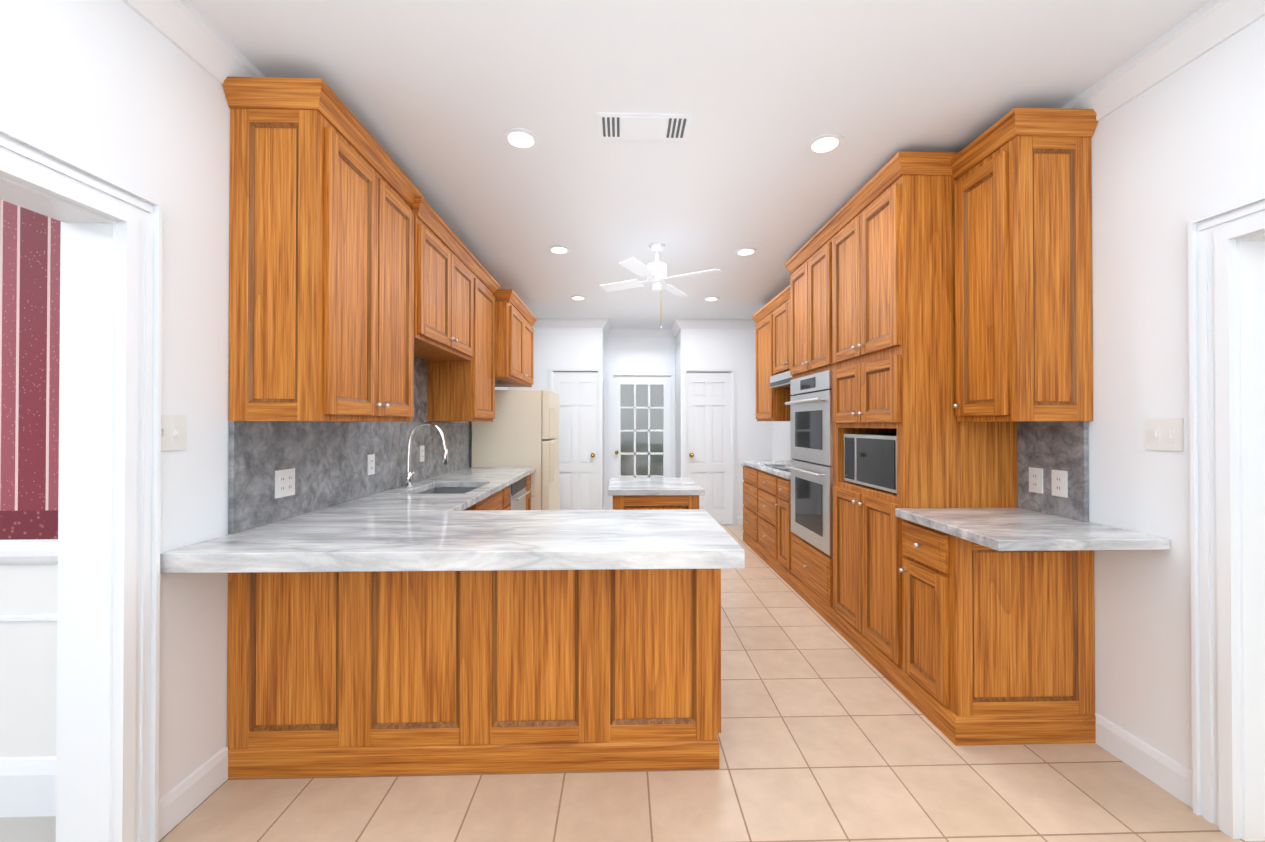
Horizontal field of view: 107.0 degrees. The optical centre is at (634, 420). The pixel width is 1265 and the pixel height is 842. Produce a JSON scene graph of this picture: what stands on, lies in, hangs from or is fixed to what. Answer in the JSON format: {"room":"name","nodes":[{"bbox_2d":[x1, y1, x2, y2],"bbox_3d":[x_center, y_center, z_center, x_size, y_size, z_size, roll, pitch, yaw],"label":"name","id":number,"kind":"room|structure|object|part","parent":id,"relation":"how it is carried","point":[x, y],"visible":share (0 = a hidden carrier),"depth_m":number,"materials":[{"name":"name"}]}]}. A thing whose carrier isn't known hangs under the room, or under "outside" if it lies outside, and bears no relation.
{"room":"kitchen","nodes":[
{"label":"kitchen","id":0,"kind":"room"},
{"bbox_2d":[0,816,55,841],"bbox_3d":[-3.799,1.360,-0.841,4.360,0.064,4.800,0,0,-2],"label":"floor","id":1,"kind":"structure","parent":0,"point":[29,829],"depth_m":1.54,"materials":[{"name":"white"}]},
{"bbox_2d":[0,199,60,756],"bbox_3d":[-3.868,-0.011,1.637,4.357,2.720,0.140,0,0,-2],"label":"wall","id":2,"kind":"structure","parent":0,"point":[30,241],"depth_m":1.61,"materials":[{"name":"paper"}]},
{"bbox_2d":[0,541,57,816],"bbox_3d":[-3.865,0.879,1.546,4.357,0.931,0.030,0,0,-2],"label":"trim","id":3,"kind":"structure","parent":2,"relation":"attached to","point":[27,786],"depth_m":1.59,"materials":[{"name":"white paint"}]},
{"bbox_2d":[0,0,507,799],"bbox_3d":[-1.613,-0.012,1.558,0.140,2.720,9.460,0,0,-2],"label":"wall","id":4,"kind":"structure","parent":0,"point":[122,92],"depth_m":1.57,"materials":[{"name":"white paint"}]},
{"bbox_2d":[0,126,161,841],"bbox_3d":[-1.574,0.319,0.355,0.194,2.042,2.257,0,0,-2],"label":"trim","id":5,"kind":"structure","parent":4,"relation":"attached to","point":[107,731],"depth_m":1.38,"materials":[{"name":"white paint"}]},
{"bbox_2d":[161,415,185,450],"bbox_3d":[-1.535,0.038,1.545,0.014,0.118,0.115,0,0,-2],"label":"switch plate","id":6,"kind":"object","parent":4,"relation":"attached to","point":[173,432],"visible":0.83,"depth_m":1.56,"materials":[{"name":"white plastic"}]},
{"bbox_2d":[158,746,227,841],"bbox_3d":[-1.537,1.289,1.620,0.015,0.120,0.300,0,0,-2],"label":"baseboard","id":7,"kind":"structure","parent":4,"relation":"attached to","point":[188,796],"depth_m":1.62,"materials":[{"name":"white paint"}]},
{"bbox_2d":[122,0,264,83],"bbox_3d":[-1.501,-1.317,1.500,0.080,0.110,9.320,0,0,-2],"label":"crown molding","id":8,"kind":"structure","parent":4,"relation":"attached to","point":[192,32],"depth_m":1.59,"materials":[{"name":"white paint"}]},
{"bbox_2d":[226,97,419,424],"bbox_3d":[-1.382,-0.604,2.193,0.349,1.213,0.812,0,0,-2],"label":"upper cabinet","id":9,"kind":"object","parent":4,"relation":"attached to","point":[322,233],"depth_m":1.80,"materials":[{"name":"brown wood"}]},
{"bbox_2d":[428,489,435,492],"bbox_3d":[-1.440,0.574,3.095,0.012,0.190,0.594,0,0,-2],"label":"backsplash","id":10,"kind":"structure","parent":4,"relation":"attached to","point":[429,490],"depth_m":3.32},
{"bbox_2d":[416,209,475,360],"bbox_3d":[-1.396,-0.814,3.086,0.369,0.703,0.968,0,0,-2],"label":"upper cabinet","id":11,"kind":"object","parent":4,"relation":"attached to","point":[445,278],"depth_m":3.00,"materials":[{"name":"brown wood"}]},
{"bbox_2d":[424,269,499,424],"bbox_3d":[-1.417,-0.578,3.869,0.369,1.163,0.598,0,0,-2],"label":"upper cabinet","id":12,"kind":"object","parent":4,"relation":"attached to","point":[454,391],"depth_m":3.60,"materials":[{"name":"brown wood"}]},
{"bbox_2d":[496,293,535,386],"bbox_3d":[-1.381,-0.750,4.757,0.489,0.718,1.168,0,0,-2],"label":"upper cabinet","id":13,"kind":"object","parent":4,"relation":"attached to","point":[514,330],"depth_m":4.43,"materials":[{"name":"brown wood"}]},
{"bbox_2d":[484,497,491,508],"bbox_3d":[-1.028,0.574,3.106,0.012,0.190,0.594,0,0,-2],"label":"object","id":14,"kind":"structure","parent":0,"relation":"attached to","point":[487,500],"depth_m":3.06,"materials":[{"name":"brown wood"}]},
{"bbox_2d":[604,337,675,509],"bbox_3d":[0.077,0.024,6.861,1.045,2.720,0.208,0,0,-2],"label":"wall","id":15,"kind":"structure","parent":0,"point":[639,411],"depth_m":6.84,"materials":[{"name":"white paint"}]},
{"bbox_2d":[604,328,675,336],"bbox_3d":[0.077,-1.282,6.794,1.040,0.110,0.080,0,0,-2],"label":"crown molding","id":16,"kind":"structure","parent":15,"relation":"attached to","point":[614,332],"depth_m":6.78,"materials":[{"name":"white paint"}]},
{"bbox_2d":[508,328,771,524],"bbox_3d":[0.081,0.019,6.246,3.500,2.720,0.178,0,0,-2],"label":"wall","id":17,"kind":"structure","parent":0,"point":[722,432],"depth_m":6.22,"materials":[{"name":"white paint"}]},
{"bbox_2d":[532,318,609,327],"bbox_3d":[-0.961,-1.286,6.136,1.230,0.110,0.080,0,0,-2],"label":"crown molding","id":18,"kind":"structure","parent":17,"relation":"attached to","point":[541,322],"depth_m":6.13,"materials":[{"name":"white paint"}]},
{"bbox_3d":[-0.788,0.334,6.206,0.709,2.090,0.208,0,0,-2],"label":"closet door","id":19,"kind":"part","parent":17,"relation":"part of","materials":[{"name":"white paint"}]},
{"bbox_2d":[603,328,609,335],"bbox_3d":[-0.394,-1.284,6.456,0.080,0.110,0.510,0,0,-2],"label":"crown molding","id":20,"kind":"structure","parent":17,"relation":"attached to","point":[606,331],"depth_m":6.65,"materials":[{"name":"white paint"}]},
{"bbox_3d":[0.985,0.335,6.253,0.708,2.090,0.208,0,0,-2],"label":"closet door","id":21,"kind":"part","parent":17,"relation":"part of","materials":[{"name":"white paint"}]},
{"bbox_2d":[674,319,756,328],"bbox_3d":[1.128,-1.286,6.192,1.190,0.110,0.080,0,0,-2],"label":"crown molding","id":22,"kind":"structure","parent":17,"relation":"attached to","point":[678,323],"depth_m":6.18,"materials":[{"name":"white paint"}]},
{"bbox_2d":[737,516,742,524],"bbox_3d":[1.586,1.319,6.220,0.452,0.120,0.015,0,0,-2],"label":"baseboard","id":23,"kind":"structure","parent":17,"relation":"attached to","point":[739,518],"depth_m":6.21,"materials":[{"name":"white paint"}]},
{"bbox_2d":[675,332,678,477],"bbox_3d":[0.670,0.022,6.667,0.140,2.720,0.628,0,0,-2],"label":"wall","id":24,"kind":"structure","parent":0,"point":[677,337],"depth_m":6.59,"materials":[{"name":"white paint"}]},
{"bbox_2d":[670,323,680,335],"bbox_3d":[0.565,-1.284,6.482,0.080,0.110,0.510,0,0,-2],"label":"crown molding","id":25,"kind":"structure","parent":24,"relation":"attached to","point":[673,331],"depth_m":6.61,"materials":[{"name":"white paint"}]},
{"bbox_2d":[187,0,1210,328],"bbox_3d":[0.198,-1.419,1.931,3.780,0.100,10.090,0,0,-2],"label":"ceiling","id":26,"kind":"structure","parent":0,"point":[437,98],"depth_m":1.99,"materials":[{"name":"white paint"}]},
{"bbox_2d":[503,128,538,149],"bbox_3d":[-0.551,-1.363,2.266,0.170,0.007,0.170,0,0,-2],"label":"recessed light","id":27,"kind":"object","parent":26,"relation":"in","point":[520,138],"visible":1,"depth_m":2.26,"materials":[{"name":"white paint"}]},
{"bbox_2d":[548,246,569,253],"bbox_3d":[-0.600,-1.353,3.705,0.170,0.007,0.170,0,0,-2],"label":"recessed light","id":28,"kind":"object","parent":26,"relation":"in","point":[558,249],"visible":1,"depth_m":3.70,"materials":[{"name":"white paint"}]},
{"bbox_2d":[570,296,585,299],"bbox_3d":[-0.618,-1.344,5.115,0.170,0.007,0.170,0,0,-2],"label":"recessed light","id":29,"kind":"object","parent":26,"relation":"in","point":[578,297],"visible":0.92,"depth_m":5.09,"materials":[{"name":"white paint"}]},
{"bbox_2d":[596,112,692,140],"bbox_3d":[0.041,-1.361,2.172,0.430,0.012,0.190,0,0,-2],"label":"ceiling vent","id":30,"kind":"object","parent":26,"relation":"in","point":[644,126],"visible":1,"depth_m":2.16,"materials":[{"name":"white metal"}]},
{"bbox_2d":[600,243,719,327],"bbox_3d":[0.172,-1.038,3.624,0.773,0.640,0.773,0,0,-17],"label":"ceiling fan","id":31,"kind":"object","parent":26,"relation":"hanging from","point":[655,272],"visible":1,"depth_m":3.58,"materials":[{"name":"white paint"}]},
{"bbox_2d":[704,297,718,300],"bbox_3d":[0.846,-1.344,5.154,0.170,0.007,0.170,0,0,-2],"label":"recessed light","id":32,"kind":"object","parent":26,"relation":"in","point":[711,298],"visible":0.94,"depth_m":5.13,"materials":[{"name":"white paint"}]},
{"bbox_2d":[735,248,756,255],"bbox_3d":[0.889,-1.353,3.745,0.170,0.007,0.170,0,0,-2],"label":"recessed light","id":33,"kind":"object","parent":26,"relation":"in","point":[745,251],"visible":1,"depth_m":3.73,"materials":[{"name":"white paint"}]},
{"bbox_2d":[807,133,843,154],"bbox_3d":[0.938,-1.363,2.306,0.170,0.007,0.170,0,0,-2],"label":"recessed light","id":34,"kind":"object","parent":26,"relation":"in","point":[825,143],"visible":1,"depth_m":2.30,"materials":[{"name":"white paint"}]},
{"bbox_2d":[159,525,1264,841],"bbox_3d":[0.198,1.381,1.913,3.780,0.060,10.090,0,0,-2],"label":"floor","id":35,"kind":"structure","parent":0,"point":[827,733],"depth_m":1.71,"materials":[{"name":"beige tile"}]},
{"bbox_2d":[227,573,339,778],"bbox_3d":[-1.344,0.923,2.005,0.415,0.857,0.450,0,0,-2],"label":"base cabinet","id":36,"kind":"object","parent":35,"relation":"on","point":[283,654],"depth_m":1.79,"materials":[{"name":"brown wood"}]},
{"bbox_2d":[324,465,534,508],"bbox_3d":[-1.260,0.460,3.390,0.657,0.040,2.270,0,0,-2],"label":"countertop","id":37,"kind":"structure","parent":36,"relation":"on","point":[487,480],"depth_m":2.94,"materials":[{"name":"grey stone"}]},
{"bbox_2d":[403,422,447,487],"bbox_3d":[-1.387,0.224,3.132,0.287,0.430,0.118,0,0,-2],"label":"faucet","id":38,"kind":"object","parent":37,"relation":"on","point":[408,475],"depth_m":3.09,"materials":[{"name":"silver metal"}]},
{"bbox_2d":[417,487,477,493],"bbox_3d":[-1.235,0.580,3.100,0.424,0.201,0.594,0,0,-2],"label":"sink basin","id":39,"kind":"object","parent":37,"relation":"in","point":[428,490],"depth_m":3.38,"materials":[{"name":"metal"}]},
{"bbox_2d":[160,509,744,572],"bbox_3d":[-0.595,0.491,1.903,1.907,0.121,0.740,0,0,-2],"label":"countertop","id":40,"kind":"structure","parent":36,"relation":"on","point":[317,540],"depth_m":1.65,"materials":[{"name":"grey stone"}]},
{"bbox_2d":[340,573,375,775],"bbox_3d":[-1.076,0.923,2.012,0.156,0.857,0.450,0,0,-2],"label":"base cabinet","id":41,"kind":"object","parent":35,"relation":"on","point":[357,590],"depth_m":1.79,"materials":[{"name":"brown wood"}]},
{"bbox_2d":[376,573,463,775],"bbox_3d":[-0.847,0.923,2.018,0.335,0.857,0.450,0,0,-2],"label":"base cabinet","id":42,"kind":"object","parent":35,"relation":"on","point":[410,591],"depth_m":1.80,"materials":[{"name":"brown wood"}]},
{"bbox_2d":[436,485,511,508],"bbox_3d":[-1.281,0.921,3.527,0.623,0.881,0.309,0,0,-2],"label":"base cabinet","id":43,"kind":"object","parent":35,"relation":"on","point":[502,500],"depth_m":3.39,"materials":[{"name":"brown wood"}]},
{"bbox_2d":[472,501,483,508],"bbox_3d":[-1.257,0.915,2.548,0.619,0.881,0.626,0,0,-2],"label":"base cabinet","id":44,"kind":"object","parent":35,"relation":"on","point":[481,506],"depth_m":2.89,"materials":[{"name":"brown wood"}]},
{"bbox_2d":[460,573,499,773],"bbox_3d":[-0.619,0.923,2.024,0.156,0.857,0.450,0,0,-2],"label":"base cabinet","id":45,"kind":"object","parent":35,"relation":"on","point":[480,707],"depth_m":1.80,"materials":[{"name":"brown wood"}]},
{"bbox_2d":[472,390,558,509],"bbox_3d":[-1.196,0.536,4.914,0.795,1.670,0.745,0,0,-2],"label":"fridge","id":46,"kind":"object","parent":35,"relation":"on","point":[521,429],"visible":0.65,"depth_m":4.55,"materials":[{"name":"metal"}]},
{"bbox_3d":[-0.812,0.229,4.604,0.045,0.720,0.050,0,0,-2],"label":"handle","id":47,"kind":"part","parent":46,"relation":"part of","materials":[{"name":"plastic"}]},
{"bbox_2d":[512,477,527,508],"bbox_3d":[-1.293,0.924,3.981,0.623,0.881,0.599,0,0,-2],"label":"base cabinet","id":48,"kind":"object","parent":35,"relation":"on","point":[520,490],"depth_m":4.02,"materials":[{"name":"metal"}]},
{"bbox_2d":[508,477,529,509],"bbox_3d":[-0.998,0.877,3.990,0.121,0.755,0.580,0,0,-2],"label":"dishwasher","id":49,"kind":"object","parent":48,"relation":"in","point":[518,491],"depth_m":3.95,"materials":[{"name":"silver metal"}]},
{"bbox_2d":[528,473,531,508],"bbox_3d":[-1.305,0.927,4.401,0.623,0.881,0.241,0,0,-2],"label":"base cabinet","id":50,"kind":"object","parent":35,"relation":"on","point":[529,474],"depth_m":4.44,"materials":[{"name":"brown wood"}]},
{"bbox_2d":[500,573,583,772],"bbox_3d":[-0.391,0.923,2.030,0.335,0.857,0.450,0,0,-2],"label":"base cabinet","id":51,"kind":"object","parent":35,"relation":"on","point":[542,614],"depth_m":1.82,"materials":[{"name":"brown wood"}]},
{"bbox_2d":[584,569,619,771],"bbox_3d":[-0.162,0.924,2.036,0.156,0.857,0.450,0,0,-2],"label":"base cabinet","id":52,"kind":"object","parent":35,"relation":"on","point":[602,589],"depth_m":1.81,"materials":[{"name":"brown wood"}]},
{"bbox_2d":[608,478,704,509],"bbox_3d":[0.130,0.900,3.320,0.620,0.920,0.660,0,0,-2],"label":"kitchen island","id":53,"kind":"object","parent":35,"relation":"on","point":[651,493],"visible":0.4,"depth_m":3.02,"materials":[{"name":"white stone"}]},
{"bbox_2d":[620,569,720,770],"bbox_3d":[0.117,0.924,2.044,0.437,0.857,0.450,0,0,-2],"label":"base cabinet","id":54,"kind":"object","parent":35,"relation":"on","point":[670,619],"depth_m":1.83,"materials":[{"name":"brown wood"}]},
{"bbox_2d":[743,464,756,553],"bbox_3d":[1.550,0.932,5.078,0.620,0.881,0.600,0,0,-2],"label":"base cabinet","id":55,"kind":"object","parent":35,"relation":"on","point":[749,473],"depth_m":5.04,"materials":[{"name":"brown wood"}]},
{"bbox_2d":[757,468,772,568],"bbox_3d":[1.566,0.928,4.478,0.620,0.881,0.600,0,0,-2],"label":"base cabinet","id":56,"kind":"object","parent":35,"relation":"on","point":[764,479],"depth_m":4.50,"materials":[{"name":"brown wood"}]},
{"bbox_2d":[773,472,788,584],"bbox_3d":[1.578,0.925,4.019,0.620,0.881,0.319,0,0,-2],"label":"base cabinet","id":57,"kind":"object","parent":35,"relation":"on","point":[780,483],"depth_m":4.08,"materials":[{"name":"brown wood"}]},
{"bbox_2d":[741,460,788,475],"bbox_3d":[1.559,0.468,4.632,0.626,0.040,1.539,0,0,-2],"label":"countertop","id":58,"kind":"structure","parent":57,"relation":"on","point":[756,463],"depth_m":4.92,"materials":[{"name":"grey stone"}]},
{"bbox_2d":[769,464,788,471],"bbox_3d":[1.570,0.443,4.412,0.456,0.008,0.759,0,0,-2],"label":"cooktop","id":59,"kind":"object","parent":58,"relation":"in","point":[786,466],"depth_m":4.52,"materials":[{"name":"silver metal"}]},
{"bbox_2d":[789,532,828,622],"bbox_3d":[1.504,1.132,3.470,0.443,0.460,0.710,0,0,-2],"label":"base cabinet","id":60,"kind":"object","parent":35,"relation":"on","point":[808,566],"depth_m":3.44,"materials":[{"name":"brown wood"}]},
{"bbox_2d":[789,372,840,551],"bbox_3d":[1.502,0.281,3.476,0.430,1.230,0.679,0,0,-2],"label":"double oven","id":61,"kind":"object","parent":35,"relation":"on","point":[815,447],"depth_m":3.39,"materials":[{"name":"white metal"}]},
{"bbox_2d":[841,432,972,491],"bbox_3d":[1.537,0.229,2.717,0.379,0.298,0.591,0,0,-2],"label":"microwave cabinet","id":62,"kind":"object","parent":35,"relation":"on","point":[887,461],"depth_m":2.34,"materials":[{"name":"brown wood"}]},
{"bbox_2d":[844,434,896,494],"bbox_3d":[1.537,0.235,2.717,0.380,0.309,0.590,0,0,-2],"label":"microwave","id":63,"kind":"object","parent":62,"relation":"in","point":[870,460],"depth_m":2.67,"materials":[{"name":"plastic"}]},
{"bbox_2d":[829,480,988,688],"bbox_3d":[1.526,0.873,2.707,0.441,0.966,0.715,0,0,-2],"label":"base cabinet","id":64,"kind":"object","parent":35,"relation":"on","point":[860,517],"depth_m":2.63,"materials":[{"name":"brown wood"}]},
{"bbox_2d":[893,516,1095,745],"bbox_3d":[1.629,0.912,2.148,0.620,0.881,0.362,0,0,-2],"label":"base cabinet","id":65,"kind":"object","parent":35,"relation":"on","point":[923,536],"depth_m":1.98,"materials":[{"name":"brown wood"}]},
{"bbox_2d":[893,508,1170,551],"bbox_3d":[1.622,0.486,2.011,0.641,0.110,0.640,0,0,-2],"label":"countertop","id":66,"kind":"structure","parent":65,"relation":"on","point":[999,529],"depth_m":1.85,"materials":[{"name":"grey stone"}]},
{"bbox_2d":[789,232,828,379],"bbox_3d":[1.505,-0.791,3.482,0.441,0.903,0.726,0,0,-2],"label":"upper cabinet","id":67,"kind":"object","parent":0,"relation":"attached to","point":[809,279],"depth_m":3.44,"materials":[{"name":"brown wood"}]},
{"bbox_2d":[829,168,988,431],"bbox_3d":[1.526,-0.604,2.717,0.441,1.288,0.715,0,0,-2],"label":"upper cabinet","id":68,"kind":"object","parent":0,"relation":"attached to","point":[889,254],"depth_m":2.38,"materials":[{"name":"brown wood"}]},
{"bbox_2d":[772,16,1264,770],"bbox_3d":[2.026,-0.011,1.656,0.140,2.720,9.460,0,0,-2],"label":"wall","id":69,"kind":"structure","parent":0,"point":[1174,154],"depth_m":1.76,"materials":[{"name":"white paint"}]},
{"bbox_2d":[753,308,788,420],"bbox_3d":[1.626,-0.573,5.081,0.468,1.149,0.617,0,0,-2],"label":"upper cabinet","id":70,"kind":"object","parent":69,"relation":"attached to","point":[772,396],"depth_m":4.99,"materials":[{"name":"brown wood"}]},
{"bbox_2d":[769,292,788,379],"bbox_3d":[1.646,-0.803,4.323,0.468,0.699,0.898,0,0,-2],"label":"upper cabinet","id":71,"kind":"object","parent":69,"relation":"attached to","point":[779,314],"depth_m":4.55,"materials":[{"name":"brown wood"}]},
{"bbox_2d":[770,371,791,387],"bbox_3d":[1.624,-0.391,4.344,0.512,0.115,0.750,0,0,-2],"label":"range hood","id":72,"kind":"object","parent":71,"relation":"attached to","point":[782,379],"depth_m":4.43,"materials":[{"name":"silver metal"}]},
{"bbox_2d":[945,108,1096,423],"bbox_3d":[1.765,-0.661,2.162,0.348,1.325,0.362,0,0,-2],"label":"upper cabinet","id":73,"kind":"object","parent":69,"relation":"attached to","point":[1021,312],"depth_m":1.99,"materials":[{"name":"brown wood"}]},
{"bbox_2d":[1017,421,1088,521],"bbox_3d":[1.883,0.217,3.696,0.029,0.450,3.390,0,0,-2],"label":"backsplash","id":74,"kind":"structure","parent":69,"relation":"attached to","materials":[{"name":"stone"}]},
{"bbox_2d":[1095,713,1192,808],"bbox_3d":[1.944,1.290,1.788,0.015,0.120,0.370,0,0,-2],"label":"baseboard","id":75,"kind":"structure","parent":69,"relation":"attached to","point":[1159,768],"depth_m":1.77,"materials":[{"name":"white paint"}]},
{"bbox_2d":[1061,0,1264,120],"bbox_3d":[1.918,-1.316,1.592,0.080,0.110,9.320,0,0,-2],"label":"crown molding","id":76,"kind":"structure","parent":69,"relation":"attached to","point":[1216,21],"depth_m":1.66,"materials":[{"name":"white paint"}]},
{"bbox_2d":[1146,418,1183,450],"bbox_3d":[1.947,0.049,1.724,0.014,0.118,0.115,0,0,-2],"label":"switch plate","id":77,"kind":"object","parent":69,"relation":"attached to","point":[1165,434],"visible":1,"depth_m":1.72,"materials":[{"name":"white plastic"}]},
{"bbox_2d":[1188,194,1264,840],"bbox_3d":[2.050,0.320,0.472,0.194,2.042,2.297,0,0,-2],"label":"trim","id":78,"kind":"structure","parent":69,"relation":"attached to","point":[1226,252],"depth_m":1.52,"materials":[{"name":"white paint"}]}
]}

